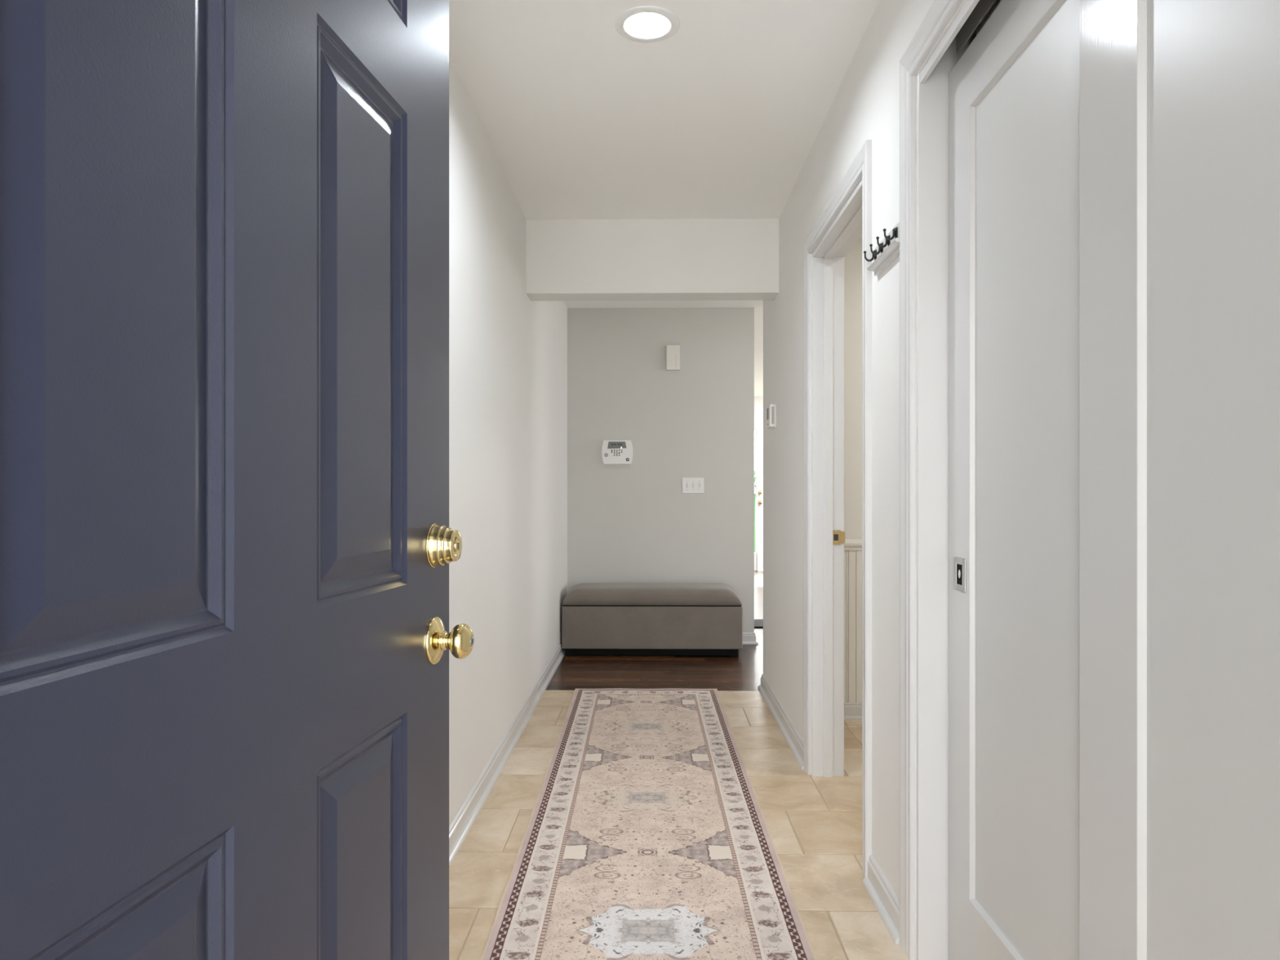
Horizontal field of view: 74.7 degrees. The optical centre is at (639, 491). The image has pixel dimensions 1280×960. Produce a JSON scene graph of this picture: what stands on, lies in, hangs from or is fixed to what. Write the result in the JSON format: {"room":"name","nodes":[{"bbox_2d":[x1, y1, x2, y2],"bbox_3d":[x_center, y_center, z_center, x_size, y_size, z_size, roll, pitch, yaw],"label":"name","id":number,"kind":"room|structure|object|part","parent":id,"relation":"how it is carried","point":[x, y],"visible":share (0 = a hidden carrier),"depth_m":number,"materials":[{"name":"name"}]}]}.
{"room":"entrance hallway","nodes":[
{"label":"entrance hallway","id":0,"kind":"room"},
{"bbox_2d":[448,54,567,825],"bbox_3d":[-0.645,-0.120,3.273,0.120,2.490,6.166,0,0,1],"label":"wall","id":1,"kind":"structure","parent":0,"point":[508,350],"depth_m":3.36,"materials":[{"name":"paint"}]},
{"bbox_2d":[448,641,565,867],"bbox_3d":[-0.572,1.083,3.282,0.027,0.083,5.906,0,0,1],"label":"baseboard","id":2,"kind":"structure","parent":1,"relation":"attached to","point":[460,827],"depth_m":3.31,"materials":[{"name":"white wood"}]},
{"bbox_2d":[526,218,778,301],"bbox_3d":[0.062,-1.180,4.282,1.265,0.370,0.165,0,0,1],"label":"beam","id":3,"kind":"structure","parent":0,"point":[645,259],"depth_m":4.20,"materials":[{"name":"paint"}]},
{"bbox_2d":[546,569,763,690],"bbox_3d":[2.108,1.185,8.432,5.480,0.120,7.414,0,0,1],"label":"floor","id":4,"kind":"structure","parent":0,"point":[744,672],"depth_m":5.26,"materials":[{"name":"brown wood"}]},
{"bbox_2d":[561,582,742,656],"bbox_3d":[0.086,0.890,5.954,1.233,0.469,0.474,0,0,1],"label":"storage bench","id":5,"kind":"object","parent":4,"relation":"on","point":[612,619],"visible":1,"depth_m":5.72,"materials":[{"name":"grey fabric"}]},
{"bbox_3d":[0.086,0.715,5.954,1.225,0.117,0.474,0,0,1],"label":"lid","id":6,"kind":"part","parent":5,"relation":"part of","materials":[{"name":"grey fabric"}]},
{"bbox_2d":[754,619,763,627],"bbox_3d":[1.383,1.119,7.130,0.950,0.012,0.400,0,0,1],"label":"door mat","id":7,"kind":"object","parent":4,"relation":"on","point":[757,623],"visible":0.02,"depth_m":7.08,"materials":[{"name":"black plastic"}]},
{"bbox_2d":[567,307,754,632],"bbox_3d":[0.154,-0.120,6.284,1.386,2.490,0.120,0,0,1],"label":"wall","id":8,"kind":"structure","parent":0,"point":[634,522],"depth_m":6.22,"materials":[{"name":"paint"}]},
{"bbox_2d":[601,440,632,464],"bbox_3d":[-0.169,-0.293,6.209,0.230,0.178,0.040,0,0,1],"label":"alarm keypad","id":9,"kind":"object","parent":8,"relation":"attached to","point":[613,451],"visible":1,"depth_m":6.19,"materials":[{"name":"white plastic"}]},
{"bbox_2d":[666,345,679,369],"bbox_3d":[0.245,-0.991,6.200,0.100,0.182,0.046,0,0,1],"label":"door chime","id":10,"kind":"object","parent":8,"relation":"attached to","point":[673,352],"visible":1,"depth_m":6.18,"materials":[{"name":"grey plastic"}]},
{"bbox_2d":[682,477,703,493],"bbox_3d":[0.394,-0.047,6.209,0.161,0.116,0.023,0,0,1],"label":"light switch","id":11,"kind":"object","parent":8,"relation":"attached to","point":[690,485],"visible":1,"depth_m":6.21,"materials":[{"name":"white plastic"}]},
{"bbox_2d":[742,632,758,644],"bbox_3d":[0.182,1.083,6.271,1.383,0.083,0.147,0,0,1],"label":"baseboard","id":12,"kind":"structure","parent":8,"relation":"attached to","point":[748,637],"depth_m":6.20,"materials":[{"name":"white wood"}]},
{"bbox_2d":[448,0,879,396],"bbox_3d":[2.076,-1.365,6.144,5.475,0.001,11.990,0,0,1],"label":"ceiling","id":13,"kind":"structure","parent":0,"point":[721,117],"depth_m":2.91,"materials":[{"name":"paint"}]},
{"bbox_2d":[614,5,679,42],"bbox_3d":[0.021,-1.372,2.450,0.190,0.025,0.190,0,0,1],"label":"recessed light","id":14,"kind":"object","parent":13,"relation":"in","point":[646,17],"visible":1,"depth_m":2.46,"materials":[{"name":"white plastic"}]},
{"bbox_2d":[448,689,909,959],"bbox_3d":[0.912,1.185,2.454,3.150,0.120,4.576,0,0,1],"label":"floor","id":15,"kind":"structure","parent":0,"point":[815,823],"depth_m":2.76,"materials":[{"name":"beige tile"}]},
{"bbox_2d":[480,688,816,959],"bbox_3d":[0.026,1.121,3.070,0.809,0.008,3.400,0,0,0],"label":"runner rug","id":16,"kind":"object","parent":15,"relation":"on","point":[647,836],"visible":1,"depth_m":2.61,"materials":[{"name":"beige fabric"}]},
{"bbox_2d":[754,396,763,426],"bbox_3d":[2.166,-0.120,12.079,5.475,2.490,0.120,0,0,1],"label":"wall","id":17,"kind":"structure","parent":0,"point":[758,401],"depth_m":12.03,"materials":[{"name":"paint"}]},
{"bbox_2d":[755,431,756,552],"bbox_3d":[1.406,-0.002,12.070,0.545,1.754,0.040,0,0,1],"label":"window","id":18,"kind":"structure","parent":17,"relation":"in","point":[756,431],"depth_m":12.05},
{"bbox_2d":[754,426,763,570],"bbox_3d":[1.864,0.100,12.073,1.662,2.050,0.140,0,0,1],"label":"trim","id":19,"kind":"structure","parent":17,"relation":"attached to","point":[756,428],"depth_m":12.02,"materials":[{"name":"white wood"}]},
{"bbox_2d":[758,431,763,569],"bbox_3d":[2.145,0.120,12.029,0.900,1.990,0.110,0,0,1],"label":"door","id":20,"kind":"structure","parent":17,"relation":"in","point":[760,433],"depth_m":12.05,"materials":[{"name":"clear glass"}]},
{"bbox_2d":[763,0,965,959],"bbox_3d":[2.654,-0.120,2.520,3.970,2.490,4.480,0,0,1],"label":"wall","id":21,"kind":"structure","parent":0,"point":[865,105],"depth_m":2.44,"materials":[{"name":"paint"}]},
{"bbox_2d":[766,404,775,429],"bbox_3d":[0.679,-0.391,4.360,0.034,0.120,0.140,0,0,1],"label":"thermostat","id":22,"kind":"object","parent":21,"relation":"attached to","point":[771,409],"visible":1,"depth_m":4.29,"materials":[{"name":"white plastic"}]},
{"bbox_3d":[0.693,-0.390,4.360,0.007,0.118,0.140,0,0,1],"label":"wall plate","id":23,"kind":"part","parent":22,"relation":"part of","materials":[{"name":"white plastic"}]},
{"bbox_2d":[757,674,804,768],"bbox_3d":[1.039,1.083,4.105,0.747,0.083,1.414,0,0,1],"label":"baseboard","id":24,"kind":"structure","parent":21,"relation":"attached to","point":[795,742],"depth_m":3.94,"materials":[{"name":"white wood"}]},
{"bbox_2d":[804,139,871,877],"bbox_3d":[0.665,0.056,2.908,0.018,2.138,0.991,0,0,1],"label":"trim","id":25,"kind":"structure","parent":21,"relation":"attached to","point":[861,166],"depth_m":2.47,"materials":[{"name":"white wood"}]},
{"bbox_2d":[832,529,844,544],"bbox_3d":[0.784,0.180,3.320,0.052,0.058,0.016,0,0,1],"label":"strike plate","id":26,"kind":"object","parent":21,"relation":"attached to","point":[838,536],"visible":1,"depth_m":3.31,"materials":[{"name":"gold metal"}]},
{"bbox_2d":[862,854,899,944],"bbox_3d":[0.651,1.083,2.249,0.027,0.083,0.326,0,0,1],"label":"baseboard","id":27,"kind":"structure","parent":21,"relation":"attached to","point":[882,894],"depth_m":2.24,"materials":[{"name":"white wood"}]},
{"bbox_2d":[863,221,899,275],"bbox_3d":[0.640,-0.642,2.215,0.047,0.074,0.272,0,0,1],"label":"coat rack","id":28,"kind":"object","parent":21,"relation":"attached to","point":[886,251],"visible":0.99,"depth_m":2.20,"materials":[{"name":"white wood"}]},
{"bbox_2d":[899,0,962,959],"bbox_3d":[0.640,0.027,1.260,0.018,2.196,1.652,0,0,1],"label":"trim","id":29,"kind":"structure","parent":21,"relation":"attached to","point":[940,12],"depth_m":2.04,"materials":[{"name":"white wood"}]},
{"bbox_2d":[955,0,1001,55],"bbox_3d":[0.714,-1.023,1.223,0.094,0.072,1.392,0,0,1],"label":"door track","id":30,"kind":"object","parent":21,"relation":"attached to","point":[984,9],"visible":0.21,"depth_m":1.83,"materials":[{"name":"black metal"}]},
{"bbox_2d":[948,0,1279,959],"bbox_3d":[0.736,0.063,1.267,0.037,2.100,1.436,0,0,1],"label":"door","id":31,"kind":"structure","parent":30,"relation":"hanging from","point":[1114,165],"depth_m":1.28,"materials":[{"name":"white wood"}]},
{"bbox_3d":[0.728,0.188,1.911,0.002,0.076,0.071,0,0,1],"label":"flush pull","id":32,"kind":"part","parent":31,"relation":"part of","materials":[{"name":"silver metal"}]},
{"bbox_2d":[956,564,962,585],"bbox_3d":[0.729,0.188,1.912,0.001,0.046,0.036,0,0,1],"label":"door pull","id":33,"kind":"object","parent":31,"relation":"on","point":[959,566],"depth_m":1.91,"materials":[{"name":"black plastic"}]},
{"bbox_3d":[0.731,0.025,1.616,0.012,1.755,0.479,0,0,1],"label":"recessed panel","id":34,"kind":"part","parent":31,"relation":"part of","materials":[{"name":"white wood"}]},
{"bbox_3d":[0.721,0.025,0.951,0.012,1.755,0.524,0,0,1],"label":"recessed panel","id":35,"kind":"part","parent":31,"relation":"part of","materials":[{"name":"white wood"}]},
{"bbox_2d":[844,30,976,702],"bbox_3d":[1.683,-0.120,2.160,1.800,2.490,4.010,0,0,1],"label":"wall","id":36,"kind":"structure","parent":0,"point":[853,259],"depth_m":4.16,"materials":[{"name":"beige paint"}]},
{"bbox_2d":[811,179,862,777],"bbox_3d":[0.738,0.090,2.907,0.125,2.070,0.854,0,0,1],"label":"trim","id":37,"kind":"structure","parent":36,"relation":"attached to","point":[828,257],"depth_m":3.32,"materials":[{"name":"white wood"}]},
{"bbox_2d":[844,539,862,702],"bbox_3d":[1.673,0.640,4.145,1.719,0.810,0.020,0,0,1],"label":"wainscoting","id":38,"kind":"structure","parent":36,"relation":"attached to","point":[851,546],"depth_m":4.16,"materials":[{"name":"beige paint"}]},
{"bbox_2d":[844,702,862,719],"bbox_3d":[1.663,1.083,4.142,1.700,0.083,0.027,0,0,1],"label":"baseboard","id":39,"kind":"structure","parent":36,"relation":"attached to","point":[852,711],"depth_m":4.15,"materials":[{"name":"white wood"}]},
{"bbox_2d":[916,0,979,959],"bbox_3d":[0.709,-0.005,1.259,0.118,2.260,1.499,0,0,1],"label":"trim","id":40,"kind":"structure","parent":36,"relation":"attached to","point":[932,81],"depth_m":1.99,"materials":[{"name":"white wood"}]},
{"bbox_3d":[0.851,-0.120,0.237,3.205,2.490,0.140,0,0,1],"label":"wall","id":41,"kind":"structure","parent":0,"visible":0},
{"bbox_2d":[0,0,474,959],"bbox_3d":[-0.331,0.099,0.779,0.100,2.028,0.914,0,0,7],"label":"door","id":42,"kind":"structure","parent":41,"relation":"in","point":[228,544],"depth_m":0.70,"materials":[{"name":"blue paint"}]},
{"bbox_3d":[-0.364,-0.184,0.595,0.010,0.606,0.239,0,0,7],"label":"raised panel","id":43,"kind":"part","parent":42,"relation":"part of","materials":[{"name":"blue wood"}]},
{"bbox_3d":[-0.364,0.604,0.595,0.010,0.642,0.239,0,0,7],"label":"raised panel","id":44,"kind":"part","parent":42,"relation":"part of","materials":[{"name":"blue wood"}]},
{"bbox_3d":[-0.319,-0.184,0.966,0.010,0.606,0.230,0,0,7],"label":"raised panel","id":45,"kind":"part","parent":42,"relation":"part of","materials":[{"name":"wood"}]},
{"bbox_3d":[-0.319,0.604,0.966,0.010,0.642,0.230,0,0,7],"label":"raised panel","id":46,"kind":"part","parent":42,"relation":"part of","materials":[{"name":"blue wood"}]},
{"bbox_3d":[-0.319,-0.680,0.966,0.010,0.166,0.230,0,0,7],"label":"raised panel","id":47,"kind":"part","parent":42,"relation":"part of","materials":[{"name":"wood"}]},
{"bbox_3d":[-0.261,0.208,1.171,0.055,0.067,0.067,0,0,7],"label":"knob","id":48,"kind":"part","parent":42,"relation":"part of","materials":[{"name":"gold metal"}]},
{"label":"outside","id":49,"kind":"structure","parent":0,"visible":0},
{"bbox_3d":[3.290,1.325,19.062,18.000,0.200,13.880,0,0,1],"label":"ground","id":50,"kind":"structure","parent":49,"visible":0},
{"bbox_2d":[754,471,755,552],"bbox_3d":[1.782,0.385,13.222,1.067,1.680,1.117,0,0,1],"label":"shrub","id":51,"kind":"object","parent":50,"relation":"on","point":[754,471],"visible":0.03,"depth_m":13.20,"materials":[{"name":"green plant"}]}
]}

